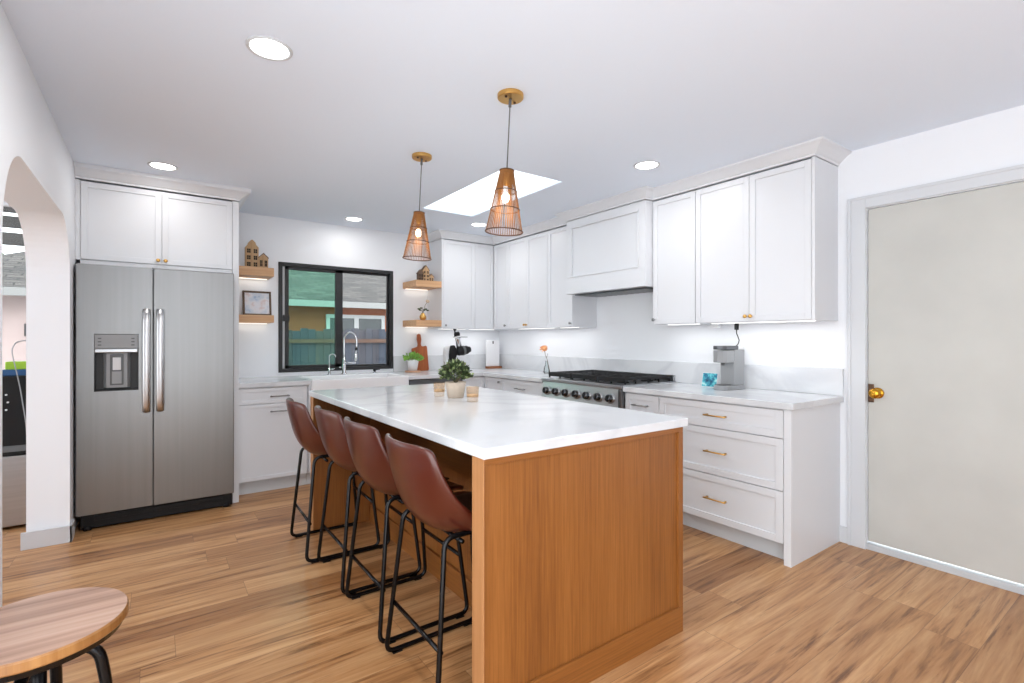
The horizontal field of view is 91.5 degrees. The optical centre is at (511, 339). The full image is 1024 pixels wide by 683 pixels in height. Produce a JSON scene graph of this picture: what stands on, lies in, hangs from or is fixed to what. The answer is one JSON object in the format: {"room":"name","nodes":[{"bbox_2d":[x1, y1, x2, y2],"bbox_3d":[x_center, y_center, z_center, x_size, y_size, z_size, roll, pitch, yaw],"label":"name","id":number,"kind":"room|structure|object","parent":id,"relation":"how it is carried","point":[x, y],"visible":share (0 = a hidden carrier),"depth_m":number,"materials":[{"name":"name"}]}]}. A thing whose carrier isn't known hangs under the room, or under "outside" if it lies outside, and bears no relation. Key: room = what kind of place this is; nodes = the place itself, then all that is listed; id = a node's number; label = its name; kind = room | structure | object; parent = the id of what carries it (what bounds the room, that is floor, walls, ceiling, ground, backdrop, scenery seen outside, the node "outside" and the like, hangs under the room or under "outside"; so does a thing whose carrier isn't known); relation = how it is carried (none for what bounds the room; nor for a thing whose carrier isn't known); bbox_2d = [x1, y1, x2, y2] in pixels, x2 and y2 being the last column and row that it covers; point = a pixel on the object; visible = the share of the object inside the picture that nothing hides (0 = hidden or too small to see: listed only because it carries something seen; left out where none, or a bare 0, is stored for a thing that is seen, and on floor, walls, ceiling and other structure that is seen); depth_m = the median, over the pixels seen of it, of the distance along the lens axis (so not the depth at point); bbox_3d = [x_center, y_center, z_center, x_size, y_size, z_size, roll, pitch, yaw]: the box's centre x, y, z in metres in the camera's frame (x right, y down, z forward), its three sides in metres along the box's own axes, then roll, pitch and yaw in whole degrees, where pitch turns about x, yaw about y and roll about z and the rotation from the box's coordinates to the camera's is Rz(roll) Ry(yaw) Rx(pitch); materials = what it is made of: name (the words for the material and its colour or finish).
{"room":"kitchen","nodes":[
{"label":"kitchen","id":0,"kind":"room"},
{"bbox_2d":[3,201,25,335],"bbox_3d":[-4.356,-0.347,3.293,1.945,1.370,0.065,0,0,-36],"label":"window","id":1,"kind":"structure","parent":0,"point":[5,204],"depth_m":3.73,"materials":[{"name":"white paint"}]},
{"bbox_2d":[0,3,81,606],"bbox_3d":[-2.317,0.053,2.317,0.206,2.429,3.865,0,0,-36],"label":"wall","id":2,"kind":"structure","parent":0,"point":[37,174],"depth_m":3.05,"materials":[{"name":"white paint"}]},
{"bbox_2d":[11,340,25,425],"bbox_3d":[-3.255,0.626,3.327,0.118,1.243,0.007,0,0,-36],"label":"cord","id":3,"kind":"object","parent":2,"relation":"hanging from","point":[21,340],"visible":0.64,"depth_m":3.31,"materials":[{"name":"grey plastic"}]},
{"bbox_2d":[21,519,74,550],"bbox_3d":[-2.885,1.215,3.109,0.233,0.105,0.135,0,0,-36],"label":"baseboard","id":4,"kind":"structure","parent":2,"relation":"attached to","point":[62,534],"depth_m":3.06,"materials":[{"name":"white paint"}]},
{"bbox_2d":[239,212,498,377],"bbox_3d":[-3.194,0.053,4.140,7.620,2.429,0.120,0,0,-36],"label":"wall","id":5,"kind":"structure","parent":0,"point":[279,239],"depth_m":5.03,"materials":[{"name":"white paint"}]},
{"bbox_2d":[239,266,273,279],"bbox_3d":[-2.352,-0.595,4.492,0.336,0.082,0.284,0,0,-36],"label":"floating shelf","id":6,"kind":"object","parent":5,"relation":"attached to","point":[245,272],"visible":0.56,"depth_m":4.42,"materials":[{"name":"brown wood"}]},
{"bbox_2d":[245,240,258,266],"bbox_3d":[-2.311,-0.759,4.432,0.105,0.245,0.052,0,0,-36],"label":"wooden house","id":7,"kind":"object","parent":6,"relation":"on","point":[251,250],"visible":0.98,"depth_m":4.41,"materials":[{"name":"brown wood"}]},
{"bbox_2d":[258,253,268,267],"bbox_3d":[-2.232,-0.704,4.477,0.083,0.135,0.054,0,0,-36],"label":"wooden house","id":8,"kind":"object","parent":6,"relation":"on","point":[263,259],"visible":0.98,"depth_m":4.46,"materials":[{"name":"brown wood"}]},
{"bbox_2d":[239,314,273,323],"bbox_3d":[-2.352,-0.178,4.492,0.336,0.072,0.284,0,0,-36],"label":"floating shelf","id":9,"kind":"object","parent":5,"relation":"attached to","point":[243,319],"visible":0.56,"depth_m":4.41,"materials":[{"name":"brown wood"}]},
{"bbox_2d":[242,290,271,314],"bbox_3d":[-2.335,-0.327,4.573,0.236,0.228,0.059,0,0,-36],"label":"framed picture","id":10,"kind":"object","parent":9,"relation":"on","point":[253,302],"visible":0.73,"depth_m":4.56,"materials":[{"name":"white paper"}]},
{"bbox_2d":[278,262,392,372],"bbox_3d":[-1.778,-0.210,5.117,1.148,1.058,0.078,0,0,-36],"label":"window","id":11,"kind":"structure","parent":5,"relation":"in","point":[283,267],"depth_m":5.07,"materials":[{"name":"black metal"}]},
{"bbox_2d":[403,280,441,290],"bbox_3d":[-0.980,-0.585,5.433,0.296,0.074,0.349,0,0,-36],"label":"floating shelf","id":12,"kind":"object","parent":5,"relation":"attached to","point":[426,285],"visible":1,"depth_m":5.33,"materials":[{"name":"brown wood"}]},
{"bbox_2d":[416,269,423,279],"bbox_3d":[-0.987,-0.685,5.355,0.063,0.125,0.054,0,0,-36],"label":"wooden house","id":13,"kind":"object","parent":12,"relation":"on","point":[419,273],"visible":0.9,"depth_m":5.34,"materials":[{"name":"brown wood"}]},
{"bbox_2d":[421,265,429,279],"bbox_3d":[-0.938,-0.710,5.390,0.083,0.175,0.054,0,0,-36],"label":"wooden house","id":14,"kind":"object","parent":12,"relation":"on","point":[425,269],"visible":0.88,"depth_m":5.37,"materials":[{"name":"brown wood"}]},
{"bbox_2d":[429,274,433,280],"bbox_3d":[-0.888,-0.665,5.426,0.063,0.085,0.054,0,0,-36],"label":"wooden house","id":15,"kind":"object","parent":12,"relation":"on","point":[431,277],"visible":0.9,"depth_m":5.41,"materials":[{"name":"brown wood"}]},
{"bbox_2d":[403,320,441,327],"bbox_3d":[-0.980,-0.167,5.433,0.296,0.074,0.349,0,0,-36],"label":"floating shelf","id":16,"kind":"object","parent":5,"relation":"attached to","point":[407,323],"visible":1,"depth_m":5.32,"materials":[{"name":"brown wood"}]},
{"bbox_2d":[418,300,429,319],"bbox_3d":[-0.958,-0.316,5.376,0.141,0.223,0.072,0,0,-36],"label":"bud vase","id":17,"kind":"object","parent":16,"relation":"on","point":[422,316],"visible":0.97,"depth_m":5.36,"materials":[{"name":"brown ceramic"}]},
{"bbox_2d":[393,354,485,371],"bbox_3d":[-0.727,0.269,5.816,1.374,0.168,0.020,0,0,-36],"label":"backsplash","id":18,"kind":"structure","parent":5,"relation":"attached to","point":[435,362],"depth_m":5.73,"materials":[{"name":"white stone"}]},
{"bbox_2d":[427,239,474,329],"bbox_3d":[-0.680,-0.598,5.630,0.417,0.973,0.378,0,0,-36],"label":"upper cabinet","id":19,"kind":"object","parent":5,"relation":"attached to","point":[452,263],"visible":0.98,"depth_m":5.50,"materials":[{"name":"white paint"}]},
{"bbox_2d":[465,242,517,329],"bbox_3d":[-0.209,-0.598,5.819,0.568,0.973,0.618,0,0,-36],"label":"upper cabinet","id":20,"kind":"object","parent":5,"relation":"attached to","point":[490,261],"visible":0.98,"depth_m":5.69,"materials":[{"name":"white paint"}]},
{"bbox_2d":[407,359,418,370],"bbox_3d":[-1.062,0.276,5.345,0.128,0.118,0.128,0,0,-36],"label":"pot","id":21,"kind":"object","parent":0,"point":[412,363],"depth_m":5.30,"materials":[{"name":"white ceramic"}]},
{"bbox_2d":[0,0,1023,245],"bbox_3d":[-1.226,-1.221,1.388,7.620,0.120,6.885,0,0,-36],"label":"ceiling","id":22,"kind":"structure","parent":0,"point":[330,132],"depth_m":2.28,"materials":[{"name":"white paint"}]},
{"bbox_2d":[147,161,177,170],"bbox_3d":[-2.340,-1.158,3.346,0.172,0.006,0.172,0,0,-36],"label":"recessed light","id":23,"kind":"object","parent":22,"relation":"in","point":[157,165],"visible":1,"depth_m":3.35,"materials":[{"name":"white plastic"}]},
{"bbox_2d":[150,163,174,169],"bbox_3d":[-2.340,-1.160,3.346,0.141,0.001,0.141,0,0,-36],"label":"diffuser","id":24,"kind":"object","parent":23,"relation":"attached to","point":[161,166],"depth_m":3.35,"materials":[{"name":"white plastic"}]},
{"bbox_2d":[245,35,292,60],"bbox_3d":[-0.968,-1.158,1.994,0.172,0.006,0.172,0,0,-36],"label":"recessed light","id":25,"kind":"object","parent":22,"relation":"in","point":[265,47],"visible":1,"depth_m":1.99,"materials":[{"name":"white paint"}]},
{"bbox_2d":[250,39,288,58],"bbox_3d":[-0.968,-1.160,1.994,0.141,0.001,0.141,0,0,-36],"label":"diffuser","id":26,"kind":"object","parent":25,"relation":"attached to","point":[263,48],"depth_m":1.99,"materials":[{"name":"white plastic"}]},
{"bbox_2d":[345,217,362,221],"bbox_3d":[-1.526,-1.158,4.822,0.172,0.006,0.172,0,0,-36],"label":"recessed light","id":27,"kind":"object","parent":22,"relation":"in","point":[356,219],"visible":1,"depth_m":4.83,"materials":[{"name":"white plastic"}]},
{"bbox_2d":[346,218,360,220],"bbox_3d":[-1.526,-1.160,4.822,0.141,0.001,0.141,0,0,-36],"label":"diffuser","id":28,"kind":"object","parent":27,"relation":"attached to","point":[349,219],"depth_m":4.83,"materials":[{"name":"white plastic"}]},
{"bbox_2d":[402,152,431,260],"bbox_3d":[-0.600,-0.832,3.155,0.183,0.658,0.183,0,0,-36],"label":"pendant lamp","id":29,"kind":"object","parent":22,"relation":"hanging from","point":[418,216],"visible":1,"depth_m":3.13,"materials":[{"name":"beige"}]},
{"bbox_2d":[470,223,486,226],"bbox_3d":[-0.335,-1.158,5.053,0.172,0.006,0.172,0,0,-36],"label":"recessed light","id":30,"kind":"object","parent":22,"relation":"in","point":[471,224],"visible":1,"depth_m":5.04,"materials":[{"name":"white plastic"}]},
{"bbox_2d":[472,223,485,225],"bbox_3d":[-0.335,-1.160,5.053,0.141,0.001,0.141,0,0,-36],"label":"diffuser","id":31,"kind":"object","parent":30,"relation":"attached to","point":[473,224],"depth_m":5.04,"materials":[{"name":"white plastic"}]},
{"bbox_2d":[426,170,557,214],"bbox_3d":[-0.212,-1.317,4.053,0.570,0.288,1.340,0,0,-36],"label":"window","id":32,"kind":"structure","parent":22,"relation":"attached to","point":[477,197],"depth_m":4.02,"materials":[{"name":"white glass"}]},
{"bbox_2d":[485,88,523,235],"bbox_3d":[-0.038,-0.832,2.369,0.183,0.658,0.183,0,0,-36],"label":"pendant lamp","id":33,"kind":"object","parent":22,"relation":"hanging from","point":[509,96],"visible":1,"depth_m":2.34,"materials":[{"name":"brown wicker"}]},
{"bbox_2d":[634,160,659,169],"bbox_3d":[0.898,-1.158,3.329,0.172,0.006,0.172,0,0,-36],"label":"recessed light","id":34,"kind":"object","parent":22,"relation":"in","point":[643,165],"visible":1,"depth_m":3.33,"materials":[{"name":"white plastic"}]},
{"bbox_2d":[636,162,657,168],"bbox_3d":[0.898,-1.160,3.329,0.141,0.001,0.141,0,0,-36],"label":"diffuser","id":35,"kind":"object","parent":34,"relation":"attached to","point":[640,165],"depth_m":3.33,"materials":[{"name":"white plastic"}]},
{"bbox_2d":[2,484,1023,682],"bbox_3d":[-1.226,1.308,1.388,7.620,0.080,6.885,0,0,-36],"label":"floor","id":36,"kind":"structure","parent":0,"point":[220,594],"depth_m":2.33,"materials":[{"name":"brown wood"}]},
{"bbox_2d":[2,375,25,527],"bbox_3d":[-3.610,0.758,3.407,0.590,1.020,0.498,0,0,-36],"label":"appliance","id":37,"kind":"object","parent":36,"relation":"on","point":[13,420],"visible":0.47,"depth_m":3.33,"materials":[{"name":"silver metal"}]},
{"bbox_2d":[2,369,25,375],"bbox_3d":[-3.398,0.227,3.446,0.160,0.042,0.160,0,0,-36],"label":"box","id":38,"kind":"object","parent":37,"relation":"on","point":[21,372],"visible":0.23,"depth_m":3.37,"materials":[{"name":"blue cardboard"}]},
{"bbox_2d":[5,361,25,369],"bbox_3d":[-3.394,0.179,3.449,0.130,0.052,0.140,0,0,-36],"label":"box","id":39,"kind":"object","parent":38,"relation":"on","point":[9,365],"visible":0.56,"depth_m":3.39,"materials":[{"name":"green cardboard"}]},
{"bbox_2d":[0,587,128,682],"bbox_3d":[-1.117,0.961,1.174,0.343,0.590,0.343,0,0,-36],"label":"round stool","id":40,"kind":"object","parent":36,"relation":"on","point":[39,634],"visible":1,"depth_m":1.17,"materials":[{"name":"brown wood"}]},
{"bbox_2d":[75,263,233,531],"bbox_3d":[-2.686,0.386,3.804,0.915,1.763,0.886,0,0,-36],"label":"refrigerator","id":41,"kind":"object","parent":36,"relation":"on","point":[154,348],"visible":1,"depth_m":3.46,"materials":[{"name":"grey metal"}]},
{"bbox_2d":[75,179,238,502],"bbox_3d":[-2.732,0.100,3.905,0.964,2.336,0.796,0,0,-36],"label":"tall cabinet","id":42,"kind":"object","parent":36,"relation":"on","point":[115,225],"visible":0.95,"depth_m":3.59,"materials":[{"name":"white paint"}]},
{"bbox_2d":[74,162,250,209],"bbox_3d":[-2.687,-1.118,3.908,1.040,0.086,0.844,0,0,-36],"label":"trim","id":43,"kind":"structure","parent":42,"relation":"on","point":[83,171],"depth_m":3.56,"materials":[{"name":"white paint"}]},
{"bbox_2d":[239,385,307,494],"bbox_3d":[-2.152,0.830,4.390,0.540,0.876,0.684,0,0,-36],"label":"base cabinet","id":44,"kind":"object","parent":36,"relation":"on","point":[269,448],"visible":0.74,"depth_m":4.13,"materials":[{"name":"white paint"}]},
{"bbox_2d":[239,372,383,387],"bbox_3d":[-1.786,0.372,4.659,1.449,0.037,0.671,0,0,-36],"label":"countertop","id":45,"kind":"structure","parent":44,"relation":"on","point":[252,382],"depth_m":4.26,"materials":[{"name":"white stone"}]},
{"bbox_2d":[327,354,335,374],"bbox_3d":[-1.780,0.247,4.934,0.088,0.212,0.039,0,0,-9],"label":"tap","id":46,"kind":"object","parent":45,"relation":"on","point":[329,369],"visible":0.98,"depth_m":4.92,"materials":[{"name":"silver metal"}]},
{"bbox_2d":[339,332,357,374],"bbox_3d":[-1.640,0.139,5.013,0.180,0.429,0.072,0,0,-9],"label":"kitchen faucet","id":47,"kind":"object","parent":45,"relation":"on","point":[343,367],"visible":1,"depth_m":5.00,"materials":[{"name":"silver metal"}]},
{"bbox_2d":[299,373,408,408],"bbox_3d":[-1.499,0.479,4.739,0.886,0.258,0.517,0,0,-36],"label":"farmhouse sink","id":48,"kind":"object","parent":45,"relation":"in","point":[324,382],"visible":0.31,"depth_m":4.59,"materials":[{"name":"white ceramic"}]},
{"bbox_2d":[306,385,310,483],"bbox_3d":[-1.564,0.830,4.831,0.925,0.876,0.649,0,0,-36],"label":"base cabinet","id":49,"kind":"object","parent":36,"relation":"on","point":[308,475],"visible":0.07,"depth_m":4.31,"materials":[{"name":"white paint"}]},
{"bbox_2d":[286,398,379,563],"bbox_3d":[-1.132,0.814,3.098,0.488,0.908,0.466,0,0,-34],"label":"bar stool","id":50,"kind":"object","parent":36,"relation":"on","point":[306,433],"visible":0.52,"depth_m":2.90,"materials":[{"name":"brown leather"}]},
{"bbox_2d":[314,405,421,593],"bbox_3d":[-0.818,0.814,2.744,0.488,0.908,0.466,0,0,-36],"label":"bar stool","id":51,"kind":"object","parent":36,"relation":"on","point":[330,424],"visible":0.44,"depth_m":2.56,"materials":[{"name":"brown leather"}]},
{"bbox_2d":[343,417,468,643],"bbox_3d":[-0.527,0.814,2.346,0.488,0.908,0.466,0,0,-36],"label":"bar stool","id":52,"kind":"object","parent":36,"relation":"on","point":[368,451],"visible":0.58,"depth_m":2.17,"materials":[{"name":"brown leather"}]},
{"bbox_2d":[385,433,471,682],"bbox_3d":[-0.228,0.814,1.927,0.488,0.908,0.466,0,0,-36],"label":"bar stool","id":53,"kind":"object","parent":36,"relation":"on","point":[421,484],"visible":0.64,"depth_m":1.73,"materials":[{"name":"brown leather"}]},
{"bbox_2d":[409,377,461,384],"bbox_3d":[-0.915,0.834,5.234,0.594,0.868,0.661,0,0,-36],"label":"dishwasher","id":54,"kind":"object","parent":36,"relation":"on","point":[434,380],"visible":0.05,"depth_m":4.96,"materials":[{"name":"grey metal"}]},
{"bbox_2d":[462,376,502,389],"bbox_3d":[-0.244,0.830,5.586,0.897,0.876,0.957,0,0,-36],"label":"base cabinet","id":55,"kind":"object","parent":36,"relation":"on","point":[488,382],"visible":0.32,"depth_m":5.26,"materials":[{"name":"white paint"}]},
{"bbox_2d":[384,368,555,381],"bbox_3d":[-0.294,0.372,5.123,1.518,0.037,1.652,0,0,-36],"label":"countertop","id":56,"kind":"structure","parent":55,"relation":"on","point":[518,374],"depth_m":5.15,"materials":[{"name":"white stone"}]},
{"bbox_2d":[405,370,420,372],"bbox_3d":[-1.062,0.344,5.345,0.168,0.018,0.168,0,0,-36],"label":"wooden tray","id":57,"kind":"object","parent":56,"relation":"on","point":[406,371],"visible":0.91,"depth_m":5.28,"materials":[{"name":"brown wood"}]},
{"bbox_2d":[403,351,423,370],"bbox_3d":[-1.054,0.226,5.345,0.231,0.217,0.248,0,0,-36],"label":"potted succulent","id":58,"kind":"object","parent":57,"relation":"on","point":[412,363],"visible":1,"depth_m":5.30,"materials":[{"name":"green plant"}]},
{"bbox_2d":[411,334,428,370],"bbox_3d":[-1.030,0.145,5.558,0.205,0.414,0.063,0,0,-36],"label":"cutting board","id":59,"kind":"object","parent":56,"relation":"on","point":[423,365],"visible":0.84,"depth_m":5.56,"materials":[{"name":"brown wood"}]},
{"bbox_2d":[443,329,470,364],"bbox_3d":[-0.601,0.121,5.408,0.298,0.464,0.183,0,0,-36],"label":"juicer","id":60,"kind":"object","parent":56,"relation":"on","point":[451,352],"visible":0.8,"depth_m":5.34,"materials":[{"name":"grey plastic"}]},
{"bbox_2d":[485,340,501,368],"bbox_3d":[-0.228,0.182,6.057,0.205,0.342,0.080,0,0,-36],"label":"serving board","id":61,"kind":"object","parent":56,"relation":"on","point":[492,346],"visible":0.99,"depth_m":6.04,"materials":[{"name":"white"}]},
{"bbox_2d":[539,346,549,372],"bbox_3d":[0.340,0.206,5.181,0.128,0.294,0.073,0,0,36],"label":"glass vase","id":62,"kind":"object","parent":56,"relation":"on","point":[543,348],"visible":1,"depth_m":5.18,"materials":[{"name":"clear glass"}]},
{"bbox_2d":[309,383,687,682],"bbox_3d":[-0.292,0.805,2.748,1.050,0.925,2.170,0,0,-36],"label":"kitchen island","id":63,"kind":"object","parent":36,"relation":"on","point":[576,573],"visible":0.72,"depth_m":1.92,"materials":[{"name":"brown wood"}]},
{"bbox_2d":[309,383,687,459],"bbox_3d":[-0.292,0.360,2.748,1.050,0.036,2.170,0,0,-36],"label":"island countertop","id":64,"kind":"structure","parent":63,"relation":"on","point":[492,424],"depth_m":2.19,"materials":[{"name":"white stone"}]},
{"bbox_2d":[434,389,443,391],"bbox_3d":[-0.438,0.301,3.006,0.071,0.082,0.071,0,0,-36],"label":"glass","id":65,"kind":"object","parent":64,"relation":"on","point":[435,390],"visible":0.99,"depth_m":2.98,"materials":[{"name":"brown"}]},
{"bbox_2d":[438,358,473,397],"bbox_3d":[-0.332,0.223,2.934,0.226,0.238,0.218,0,0,-36],"label":"potted plant","id":66,"kind":"object","parent":64,"relation":"on","point":[455,389],"visible":1,"depth_m":2.89,"materials":[{"name":"green plant"}]},
{"bbox_2d":[467,394,477,396],"bbox_3d":[-0.216,0.301,2.740,0.071,0.082,0.071,0,0,-36],"label":"glass","id":67,"kind":"object","parent":64,"relation":"on","point":[468,395],"visible":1,"depth_m":2.72,"materials":[{"name":"brown"}]},
{"bbox_2d":[501,378,542,395],"bbox_3d":[0.331,0.830,4.981,0.666,0.876,0.693,0,0,-36],"label":"drawer","id":68,"kind":"object","parent":36,"relation":"on","point":[510,385],"visible":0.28,"depth_m":4.80,"materials":[{"name":"white paint"}]},
{"bbox_2d":[541,369,674,408],"bbox_3d":[0.783,0.780,4.288,0.690,0.975,0.954,0,0,-36],"label":"gas range","id":69,"kind":"object","parent":36,"relation":"on","point":[593,386],"visible":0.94,"depth_m":4.09,"materials":[{"name":"silver metal"}]},
{"bbox_2d":[541,377,674,388],"bbox_3d":[0.801,0.360,4.301,0.643,0.029,0.954,0,0,-36],"label":"cooktop","id":70,"kind":"object","parent":69,"relation":"in","point":[579,382],"depth_m":4.08,"materials":[{"name":"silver metal"}]},
{"bbox_2d":[625,392,660,413],"bbox_3d":[1.180,0.830,3.793,0.666,0.876,0.309,0,0,-36],"label":"drawer","id":71,"kind":"object","parent":36,"relation":"on","point":[633,401],"visible":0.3,"depth_m":3.62,"materials":[{"name":"white paint"}]},
{"bbox_2d":[659,396,839,567],"bbox_3d":[1.530,0.830,3.303,0.666,0.876,0.892,0,0,-36],"label":"base cabinet","id":72,"kind":"object","parent":36,"relation":"on","point":[763,479],"visible":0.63,"depth_m":2.99,"materials":[{"name":"white paint"}]},
{"bbox_2d":[623,382,843,409],"bbox_3d":[1.450,0.372,3.423,0.657,0.037,1.225,0,0,-36],"label":"countertop","id":73,"kind":"structure","parent":72,"relation":"on","point":[785,400],"depth_m":3.19,"materials":[{"name":"white stone"}]},
{"bbox_2d":[701,372,717,386],"bbox_3d":[1.475,0.301,3.704,0.054,0.104,0.124,0,0,-36],"label":"picture card","id":74,"kind":"object","parent":73,"relation":"on","point":[708,379],"visible":0.9,"depth_m":3.69,"materials":[{"name":"blue paper"}]},
{"bbox_2d":[713,346,744,389],"bbox_3d":[1.523,0.200,3.530,0.256,0.308,0.110,0,0,-36],"label":"coffee maker","id":75,"kind":"object","parent":73,"relation":"on","point":[731,358],"visible":1,"depth_m":3.50,"materials":[{"name":"grey plastic"}]},
{"bbox_2d":[499,105,1023,542],"bbox_3d":[1.859,0.053,3.521,0.120,2.429,6.765,0,0,-36],"label":"wall","id":76,"kind":"structure","parent":0,"point":[625,329],"depth_m":3.19,"materials":[{"name":"white paint"}]},
{"bbox_2d":[507,231,554,328],"bbox_3d":[0.268,-0.598,5.343,0.347,0.973,0.709,0,0,-36],"label":"upper cabinet","id":77,"kind":"object","parent":76,"relation":"attached to","point":[527,257],"visible":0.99,"depth_m":5.24,"materials":[{"name":"white paint"}]},
{"bbox_2d":[548,226,596,327],"bbox_3d":[0.579,-0.598,4.907,0.347,0.973,0.360,0,0,-36],"label":"upper cabinet","id":78,"kind":"object","parent":76,"relation":"attached to","point":[564,311],"visible":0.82,"depth_m":4.83,"materials":[{"name":"white paint"}]},
{"bbox_2d":[566,200,652,296],"bbox_3d":[0.931,-0.742,4.366,0.405,0.685,0.920,0,0,-36],"label":"range hood","id":79,"kind":"object","parent":76,"relation":"attached to","point":[610,252],"visible":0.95,"depth_m":4.17,"materials":[{"name":"white paint"}]},
{"bbox_2d":[428,136,851,244],"bbox_3d":[0.527,-1.125,4.341,0.768,0.072,3.954,0,0,-41],"label":"trim","id":80,"kind":"structure","parent":76,"relation":"attached to","point":[823,148],"depth_m":3.68,"materials":[{"name":"white paint"}]},
{"bbox_2d":[499,354,843,395],"bbox_3d":[0.956,0.269,4.662,0.020,0.168,3.814,0,0,-36],"label":"backsplash","id":81,"kind":"structure","parent":76,"relation":"attached to","point":[827,381],"depth_m":3.94,"materials":[{"name":"white stone"}]},
{"bbox_2d":[651,190,703,324],"bbox_3d":[1.335,-0.598,3.850,0.347,0.973,0.379,0,0,-36],"label":"upper cabinet","id":82,"kind":"object","parent":76,"relation":"attached to","point":[674,218],"visible":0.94,"depth_m":3.76,"materials":[{"name":"white paint"}]},
{"bbox_2d":[696,156,837,327],"bbox_3d":[1.673,-0.584,3.377,0.347,1.000,0.822,0,0,-36],"label":"upper cabinet","id":83,"kind":"object","parent":76,"relation":"attached to","point":[767,241],"depth_m":3.18,"materials":[{"name":"white paint"}]},
{"bbox_2d":[734,323,739,345],"bbox_3d":[1.616,-0.030,3.586,0.026,0.169,0.030,0,0,-36],"label":"plug","id":84,"kind":"object","parent":83,"relation":"hanging from","point":[736,325],"visible":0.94,"depth_m":3.58,"materials":[{"name":"black plastic"}]},
{"bbox_2d":[839,525,846,543],"bbox_3d":[2.070,1.218,3.112,0.012,0.100,0.049,0,0,-36],"label":"baseboard","id":85,"kind":"structure","parent":76,"relation":"attached to","point":[842,529],"depth_m":3.11,"materials":[{"name":"white paint"}]},
{"bbox_2d":[847,164,1023,548],"bbox_3d":[2.390,0.202,2.655,0.024,2.131,1.067,0,0,-36],"label":"trim","id":86,"kind":"structure","parent":76,"relation":"attached to","point":[857,207],"depth_m":3.03,"materials":[{"name":"white paint"}]},
{"bbox_2d":[867,541,1023,594],"bbox_3d":[2.439,1.250,2.688,0.104,0.036,0.876,0,0,-36],"label":"trim","id":87,"kind":"structure","parent":76,"relation":"attached to","point":[980,577],"depth_m":2.71,"materials":[{"name":"paint"}]},
{"bbox_2d":[868,182,1023,584],"bbox_3d":[2.393,0.218,2.653,0.108,2.000,0.872,0,0,-36],"label":"door","id":88,"kind":"structure","parent":76,"relation":"in","point":[946,273],"depth_m":2.71,"materials":[{"name":"white paint"}]},
{"label":"outside","id":89,"kind":"structure","parent":0,"visible":0},
{"bbox_3d":[-18.989,1.668,26.557,80.000,0.100,54.705,0,0,-36],"label":"ground","id":90,"kind":"structure","parent":89,"visible":0},
{"bbox_2d":[2,206,23,245],"bbox_3d":[-5.305,0.213,4.333,3.210,2.810,1.820,0,0,-36],"label":"pergola","id":91,"kind":"object","parent":90,"relation":"on","point":[8,238],"visible":0.02,"depth_m":5.26,"materials":[{"name":"grey"}]},
{"bbox_2d":[2,251,385,369],"bbox_3d":[-7.236,-0.845,15.449,12.400,4.925,14.450,0,0,-36],"label":"house","id":92,"kind":"structure","parent":90,"relation":"on","point":[311,294],"depth_m":9.56,"materials":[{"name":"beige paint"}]},
{"bbox_2d":[289,328,385,364],"bbox_3d":[-2.808,0.718,8.061,6.609,1.799,0.064,0,0,-36],"label":"fence","id":93,"kind":"object","parent":90,"relation":"on","point":[311,346],"visible":0.16,"depth_m":8.00,"materials":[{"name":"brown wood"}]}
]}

